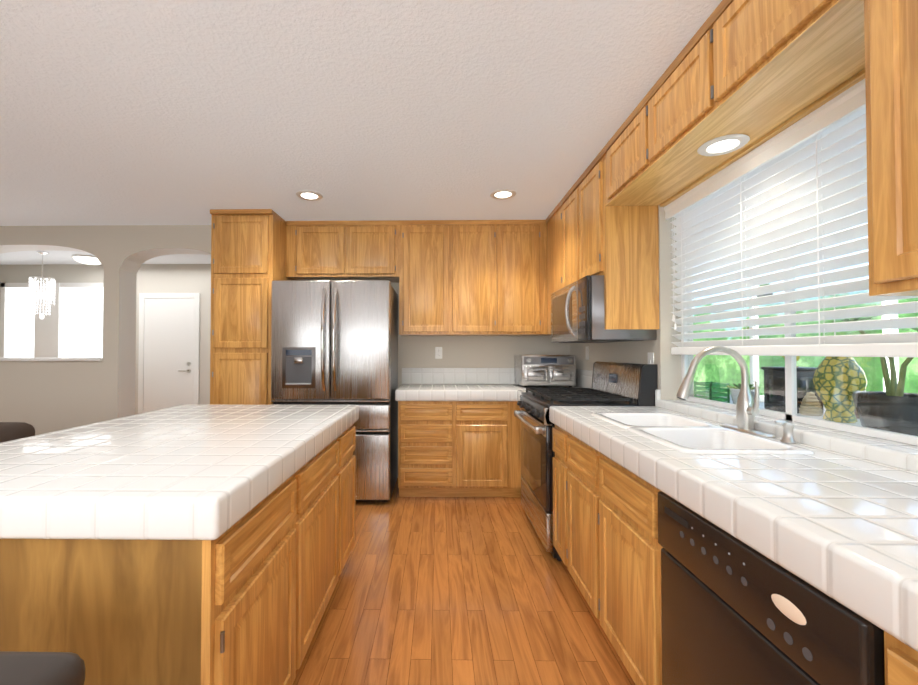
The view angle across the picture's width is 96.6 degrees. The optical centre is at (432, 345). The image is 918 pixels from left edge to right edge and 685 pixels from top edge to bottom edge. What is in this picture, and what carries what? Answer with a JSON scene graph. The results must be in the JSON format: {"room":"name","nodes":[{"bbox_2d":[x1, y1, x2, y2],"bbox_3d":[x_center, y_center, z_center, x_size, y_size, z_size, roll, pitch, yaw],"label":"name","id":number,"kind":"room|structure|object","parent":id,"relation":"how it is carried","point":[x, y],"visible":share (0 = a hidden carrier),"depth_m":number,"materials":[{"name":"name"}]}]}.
{"room":"kitchen","nodes":[
{"label":"kitchen","id":0,"kind":"room"},
{"bbox_2d":[0,264,210,414],"bbox_3d":[-3.852,0.109,5.643,4.300,2.440,0.140,0,-1,1],"label":"wall","id":1,"kind":"structure","parent":0,"point":[173,278],"depth_m":5.58,"materials":[{"name":"grey paint"}]},
{"bbox_2d":[0,283,103,357],"bbox_3d":[-5.044,0.238,5.559,1.700,2.180,0.060,0,-1,1],"label":"window","id":2,"kind":"structure","parent":1,"relation":"in","point":[70,325],"depth_m":5.58,"materials":[{"name":"white glass"}]},
{"bbox_2d":[138,293,199,413],"bbox_3d":[-3.589,0.307,5.532,0.830,2.040,0.066,0,-1,1],"label":"hall door","id":3,"kind":"structure","parent":1,"relation":"in","point":[169,344],"depth_m":5.55,"materials":[{"name":"white paint"}]},
{"bbox_2d":[0,225,210,434],"bbox_3d":[-3.948,0.083,3.984,4.160,2.440,0.220,0,-1,1],"label":"wall","id":4,"kind":"structure","parent":0,"point":[42,397],"depth_m":3.87,"materials":[{"name":"beige paint"}]},
{"bbox_2d":[0,358,102,360],"bbox_3d":[-3.893,0.137,3.983,1.546,0.029,0.270,0,-1,1],"label":"sill ledge","id":5,"kind":"object","parent":4,"relation":"attached to","point":[51,359],"visible":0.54,"depth_m":3.84,"materials":[{"name":"white paint"}]},
{"bbox_2d":[0,0,721,264],"bbox_3d":[-2.373,-1.223,1.765,7.660,0.100,7.890,0,-1,1],"label":"ceiling","id":6,"kind":"structure","parent":0,"point":[153,112],"depth_m":1.97,"materials":[{"name":"white paint"}]},
{"bbox_2d":[28,251,55,318],"bbox_3d":[-4.684,-0.716,4.899,0.236,0.814,0.228,0,-1,1],"label":"crystal chandelier","id":7,"kind":"object","parent":6,"relation":"hanging from","point":[42,253],"visible":1,"depth_m":4.88,"materials":[{"name":"glass"}]},
{"bbox_2d":[71,254,100,264],"bbox_3d":[-4.370,-1.075,5.200,0.350,0.085,0.350,0,-1,1],"label":"dome ceiling light","id":8,"kind":"object","parent":6,"relation":"attached to","point":[88,259],"visible":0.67,"depth_m":5.09,"materials":[{"name":"white glass"}]},
{"bbox_2d":[296,190,322,200],"bbox_3d":[-0.942,-1.145,3.127,0.198,0.010,0.198,0,-1,1],"label":"recessed light","id":9,"kind":"object","parent":6,"relation":"in","point":[309,195],"visible":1,"depth_m":3.12,"materials":[{"name":"white paint"}]},
{"bbox_2d":[490,189,515,199],"bbox_3d":[0.538,-1.146,3.103,0.198,0.010,0.198,0,-1,1],"label":"recessed light","id":10,"kind":"object","parent":6,"relation":"in","point":[501,194],"visible":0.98,"depth_m":3.09,"materials":[{"name":"white paint"}]},
{"bbox_2d":[293,478,635,684],"bbox_3d":[-2.373,1.317,1.724,7.660,0.100,7.890,0,-1,1],"label":"floor","id":11,"kind":"structure","parent":0,"point":[456,591],"depth_m":1.96,"materials":[{"name":"brown wood"}]},
{"bbox_2d":[0,422,34,442],"bbox_3d":[-3.287,0.843,1.841,2.130,0.849,0.960,0,-1,1],"label":"sofa","id":12,"kind":"object","parent":11,"relation":"on","point":[9,431],"visible":0.19,"depth_m":2.19,"materials":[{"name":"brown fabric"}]},
{"bbox_2d":[0,651,84,684],"bbox_3d":[-0.758,0.863,0.451,0.430,0.768,0.430,0,-1,1],"label":"bar stool","id":13,"kind":"object","parent":11,"relation":"on","point":[42,668],"visible":1,"depth_m":0.62,"materials":[{"name":"grey leather"}]},
{"bbox_2d":[0,466,303,684],"bbox_3d":[-0.987,0.845,1.175,1.029,0.824,0.520,0,-1,1],"label":"base cabinet","id":14,"kind":"object","parent":11,"relation":"on","point":[245,599],"depth_m":0.92,"materials":[{"name":"brown wood"}]},
{"bbox_2d":[0,405,358,539],"bbox_3d":[-0.989,0.393,1.682,1.070,0.094,1.580,0,-1,1],"label":"countertop","id":15,"kind":"structure","parent":14,"relation":"on","point":[197,472],"depth_m":1.12,"materials":[{"name":"white tile"}]},
{"bbox_2d":[210,209,290,404],"bbox_3d":[-1.607,0.079,3.732,0.525,2.437,0.648,0,-1,1],"label":"pantry cabinet","id":16,"kind":"object","parent":11,"relation":"on","point":[248,256],"visible":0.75,"depth_m":3.43,"materials":[{"name":"brown wood"}]},
{"bbox_2d":[304,433,343,656],"bbox_3d":[-0.979,0.854,1.735,1.029,0.824,0.600,0,-1,1],"label":"base cabinet","id":17,"kind":"object","parent":11,"relation":"on","point":[324,473],"depth_m":1.73,"materials":[{"name":"brown wood"}]},
{"bbox_2d":[271,280,397,501],"bbox_3d":[-0.821,0.385,3.611,0.965,1.821,0.798,0,-1,1],"label":"refrigerator","id":18,"kind":"object","parent":11,"relation":"on","point":[334,342],"visible":0.81,"depth_m":3.29,"materials":[{"name":"silver metal"}]},
{"bbox_2d":[343,425,355,565],"bbox_3d":[-0.971,0.862,2.235,1.029,0.824,0.400,0,-1,1],"label":"base cabinet","id":19,"kind":"object","parent":11,"relation":"on","point":[350,434],"depth_m":2.25,"materials":[{"name":"brown wood"}]},
{"bbox_2d":[398,401,457,496],"bbox_3d":[-0.047,0.885,3.708,0.470,0.824,0.614,0,-1,1],"label":"base cabinet","id":20,"kind":"object","parent":11,"relation":"on","point":[427,430],"depth_m":3.41,"materials":[{"name":"brown wood"}]},
{"bbox_2d":[395,368,592,400],"bbox_3d":[0.518,0.344,3.595,1.653,0.254,0.846,0,-1,1],"label":"countertop","id":21,"kind":"structure","parent":20,"relation":"on","point":[459,384],"depth_m":3.75,"materials":[{"name":"white tile"}]},
{"bbox_2d":[514,355,575,387],"bbox_3d":[1.029,0.232,3.748,0.480,0.291,0.391,0,-1,1],"label":"toaster oven","id":22,"kind":"object","parent":21,"relation":"on","point":[544,370],"visible":1,"depth_m":3.59,"materials":[{"name":"silver metal"}]},
{"bbox_2d":[458,401,509,496],"bbox_3d":[0.409,0.885,3.701,0.442,0.824,0.614,0,-1,1],"label":"base cabinet","id":23,"kind":"object","parent":11,"relation":"on","point":[459,448],"depth_m":3.40,"materials":[{"name":"brown wood"}]},
{"bbox_2d":[510,401,520,496],"bbox_3d":[0.979,0.885,3.692,0.698,0.824,0.614,0,-1,1],"label":"base cabinet","id":24,"kind":"object","parent":11,"relation":"on","point":[515,423],"depth_m":3.41,"materials":[{"name":"brown wood"}]},
{"bbox_2d":[514,361,657,560],"bbox_3d":[0.971,0.700,2.772,0.715,1.164,0.755,0,-1,1],"label":"gas range","id":25,"kind":"object","parent":11,"relation":"on","point":[622,384],"visible":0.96,"depth_m":2.57,"materials":[{"name":"silver metal"}]},
{"bbox_2d":[552,425,662,684],"bbox_3d":[0.991,0.855,1.807,0.614,0.824,1.153,0,-1,1],"label":"base cabinet","id":26,"kind":"object","parent":11,"relation":"on","point":[607,546],"visible":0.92,"depth_m":1.55,"materials":[{"name":"brown wood"}]},
{"bbox_2d":[549,389,917,651],"bbox_3d":[1.058,0.375,1.166,0.779,0.275,2.452,0,-1,1],"label":"countertop","id":27,"kind":"structure","parent":26,"relation":"on","point":[832,513],"depth_m":1.00,"materials":[{"name":"white tile"}]},
{"bbox_2d":[677,346,775,437],"bbox_3d":[1.138,0.174,1.642,0.301,0.342,0.260,0,-1,1],"label":"pull-down faucet","id":28,"kind":"object","parent":27,"relation":"on","point":[747,409],"visible":0.98,"depth_m":1.63,"materials":[{"name":"silver metal"}]},
{"bbox_2d":[774,420,796,442],"bbox_3d":[1.243,0.303,1.439,0.067,0.076,0.044,0,-1,1],"label":"soap dispenser","id":29,"kind":"object","parent":27,"relation":"on","point":[788,436],"visible":1,"depth_m":1.43,"materials":[{"name":"silver metal"}]},
{"bbox_2d":[658,491,884,684],"bbox_3d":[0.973,0.842,0.922,0.604,0.820,0.608,0,-1,1],"label":"dishwasher","id":30,"kind":"object","parent":11,"relation":"on","point":[735,611],"visible":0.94,"depth_m":0.89,"materials":[{"name":"black"}]},
{"bbox_2d":[884,631,917,684],"bbox_3d":[0.970,0.831,0.298,0.609,0.824,0.628,0,-1,1],"label":"base cabinet","id":31,"kind":"object","parent":11,"relation":"on","point":[901,662],"visible":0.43,"depth_m":0.59,"materials":[{"name":"brown wood"}]},
{"bbox_2d":[391,283,569,477],"bbox_3d":[-0.256,0.085,4.106,3.220,2.440,0.140,0,-1,1],"label":"wall","id":32,"kind":"structure","parent":0,"point":[471,351],"depth_m":4.03,"materials":[{"name":"beige paint"}]},
{"bbox_2d":[286,221,345,279],"bbox_3d":[-1.067,-0.883,3.894,0.545,0.508,0.337,0,-1,1],"label":"upper cabinet","id":33,"kind":"object","parent":32,"relation":"attached to","point":[315,250],"depth_m":3.73,"materials":[{"name":"brown wood"}]},
{"bbox_2d":[346,220,401,282],"bbox_3d":[-0.547,-0.883,3.886,0.495,0.508,0.337,0,-1,1],"label":"upper cabinet","id":34,"kind":"object","parent":32,"relation":"attached to","point":[373,248],"depth_m":3.72,"materials":[{"name":"brown wood"}]},
{"bbox_2d":[398,220,453,335],"bbox_3d":[-0.065,-0.618,3.874,0.470,1.038,0.337,0,-1,1],"label":"upper cabinet","id":35,"kind":"object","parent":32,"relation":"attached to","point":[426,282],"depth_m":3.71,"materials":[{"name":"brown wood"}]},
{"bbox_2d":[435,347,441,358],"bbox_3d":[0.063,0.076,4.027,0.070,0.115,0.007,0,-1,1],"label":"outlet","id":36,"kind":"object","parent":32,"relation":"attached to","point":[438,352],"visible":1,"depth_m":4.03,"materials":[{"name":"white plastic"}]},
{"bbox_2d":[454,220,497,335],"bbox_3d":[0.374,-0.618,3.867,0.408,1.038,0.337,0,-1,1],"label":"upper cabinet","id":37,"kind":"object","parent":32,"relation":"attached to","point":[470,277],"depth_m":3.70,"materials":[{"name":"brown wood"}]},
{"bbox_2d":[498,220,541,335],"bbox_3d":[0.777,-0.618,3.861,0.397,1.038,0.337,0,-1,1],"label":"upper cabinet","id":38,"kind":"object","parent":32,"relation":"attached to","point":[519,241],"depth_m":3.69,"materials":[{"name":"brown wood"}]},
{"bbox_2d":[542,220,550,335],"bbox_3d":[1.162,-0.618,3.855,0.373,1.038,0.337,0,-1,1],"label":"upper cabinet","id":39,"kind":"object","parent":32,"relation":"attached to","point":[544,226],"depth_m":3.71,"materials":[{"name":"brown wood"}]},
{"bbox_2d":[570,68,864,399],"bbox_3d":[1.375,0.034,0.946,0.140,2.440,6.410,0,-1,1],"label":"wall","id":40,"kind":"structure","parent":0,"point":[669,378],"depth_m":2.38,"materials":[{"name":"beige paint"}]},
{"bbox_2d":[546,205,557,300],"bbox_3d":[1.178,-0.775,3.435,0.327,0.738,0.502,0,-1,1],"label":"upper cabinet","id":41,"kind":"object","parent":40,"relation":"attached to","point":[552,220],"depth_m":3.51,"materials":[{"name":"brown wood"}]},
{"bbox_2d":[547,293,605,333],"bbox_3d":[1.188,-0.256,3.436,0.308,0.300,0.484,0,-1,1],"label":"upper cabinet","id":42,"kind":"object","parent":40,"relation":"attached to","point":[548,302],"depth_m":3.61,"materials":[{"name":"brown wood"}]},
{"bbox_2d":[585,346,588,359],"bbox_3d":[1.341,0.068,3.536,0.006,0.115,0.070,0,-1,1],"label":"outlet","id":43,"kind":"object","parent":40,"relation":"attached to","point":[587,352],"visible":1,"depth_m":3.52,"materials":[{"name":"white plastic"}]},
{"bbox_2d":[558,185,617,292],"bbox_3d":[1.171,-0.782,2.998,0.327,0.738,0.372,0,-1,1],"label":"upper cabinet","id":44,"kind":"object","parent":40,"relation":"attached to","point":[565,206],"depth_m":3.07,"materials":[{"name":"brown wood"}]},
{"bbox_2d":[574,149,658,288],"bbox_3d":[1.165,-0.788,2.616,0.327,0.738,0.393,0,-1,1],"label":"upper cabinet","id":45,"kind":"object","parent":40,"relation":"attached to","point":[589,232],"depth_m":2.40,"materials":[{"name":"brown wood"}]},
{"bbox_2d":[551,275,656,342],"bbox_3d":[1.094,-0.216,2.803,0.473,0.387,0.779,0,-1,1],"label":"over-the-range microwave","id":46,"kind":"object","parent":45,"relation":"attached to","point":[577,311],"visible":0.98,"depth_m":2.47,"materials":[{"name":"silver metal"}]},
{"bbox_2d":[647,352,653,363],"bbox_3d":[1.324,0.101,2.476,0.008,0.115,0.070,0,-1,1],"label":"light switch","id":47,"kind":"object","parent":40,"relation":"attached to","point":[650,357],"visible":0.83,"depth_m":2.47,"materials":[{"name":"white plastic"}]},
{"bbox_2d":[603,99,718,206],"bbox_3d":[1.158,-0.996,2.141,0.327,0.338,0.512,0,-1,1],"label":"upper cabinet","id":48,"kind":"object","parent":40,"relation":"attached to","point":[626,183],"depth_m":2.11,"materials":[{"name":"brown wood"}]},
{"bbox_2d":[643,25,802,171],"bbox_3d":[1.150,-1.004,1.662,0.327,0.338,0.445,0,-1,1],"label":"upper cabinet","id":49,"kind":"object","parent":40,"relation":"attached to","point":[675,126],"depth_m":1.65,"materials":[{"name":"brown wood"}]},
{"bbox_2d":[697,134,749,155],"bbox_3d":[1.201,-0.824,1.687,0.178,0.010,0.178,0,-1,1],"label":"recessed light","id":50,"kind":"object","parent":49,"relation":"attached to","point":[722,145],"visible":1,"depth_m":1.68,"materials":[{"name":"white paint"}]},
{"bbox_2d":[703,0,864,115],"bbox_3d":[1.143,-1.011,1.192,0.327,0.338,0.497,0,-1,1],"label":"upper cabinet","id":51,"kind":"object","parent":40,"relation":"attached to","point":[758,72],"depth_m":1.26,"materials":[{"name":"brown wood"}]},
{"bbox_2d":[681,209,917,445],"bbox_3d":[1.645,-0.246,1.646,0.422,1.178,1.450,0,-1,1],"label":"window","id":52,"kind":"structure","parent":40,"relation":"in","point":[790,391],"depth_m":1.63,"materials":[{"name":"white"}]},
{"bbox_2d":[694,381,729,402],"bbox_3d":[1.535,0.258,2.245,0.100,0.110,0.140,0,-1,1],"label":"plastic crate","id":53,"kind":"object","parent":52,"relation":"on","point":[718,393],"depth_m":2.19,"materials":[{"name":"green"}]},
{"bbox_2d":[727,383,760,403],"bbox_3d":[1.605,0.254,2.104,0.144,0.113,0.147,0,-1,1],"label":"succulent","id":54,"kind":"object","parent":52,"relation":"on","point":[733,394],"depth_m":2.09,"materials":[{"name":"white ceramic"}]},
{"bbox_2d":[757,283,772,296],"bbox_3d":[1.621,-0.265,1.992,0.067,0.110,0.068,0,-1,1],"label":"cactus","id":55,"kind":"object","parent":52,"relation":"on","point":[764,294],"depth_m":1.97,"materials":[{"name":"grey plant"}]},
{"bbox_2d":[664,78,917,357],"bbox_3d":[1.379,-0.387,1.653,0.080,0.859,1.438,0,-1,1],"label":"window blinds","id":56,"kind":"object","parent":52,"relation":"attached to","point":[783,188],"visible":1,"depth_m":1.57,"materials":[{"name":"white plastic"}]},
{"bbox_2d":[761,367,822,412],"bbox_3d":[1.680,0.205,1.903,0.164,0.205,0.164,0,-1,1],"label":"lantern","id":57,"kind":"object","parent":52,"relation":"on","point":[776,400],"depth_m":1.88,"materials":[{"name":"black metal"}]},
{"bbox_2d":[799,392,822,415],"bbox_3d":[1.658,0.255,1.788,0.079,0.102,0.080,0,-1,1],"label":"figurine","id":58,"kind":"object","parent":52,"relation":"on","point":[814,411],"depth_m":1.77,"materials":[{"name":"beige ceramic"}]},
{"bbox_2d":[813,356,867,422],"bbox_3d":[1.631,0.143,1.635,0.156,0.320,0.156,0,-1,1],"label":"ceramic vase","id":59,"kind":"object","parent":52,"relation":"on","point":[837,389],"depth_m":1.59,"materials":[{"name":"ceramic"}]},
{"bbox_2d":[835,315,917,435],"bbox_3d":[1.596,0.086,1.418,0.263,0.428,0.462,0,-1,1],"label":"potted plant","id":60,"kind":"object","parent":52,"relation":"on","point":[902,425],"depth_m":1.37,"materials":[{"name":"grey ceramic"}]},
{"bbox_2d":[864,0,917,295],"bbox_3d":[1.132,-0.655,0.495,0.327,1.072,0.880,0,-1,1],"label":"upper cabinet","id":61,"kind":"object","parent":40,"relation":"attached to","point":[891,55],"visible":1,"depth_m":0.87,"materials":[{"name":"brown wood"}]},
{"label":"outside","id":62,"kind":"structure","parent":0,"visible":0},
{"bbox_2d":[693,211,917,394],"bbox_3d":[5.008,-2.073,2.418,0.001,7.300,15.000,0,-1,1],"label":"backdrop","id":63,"kind":"structure","parent":62,"point":[902,359],"depth_m":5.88,"materials":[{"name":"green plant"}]}
]}

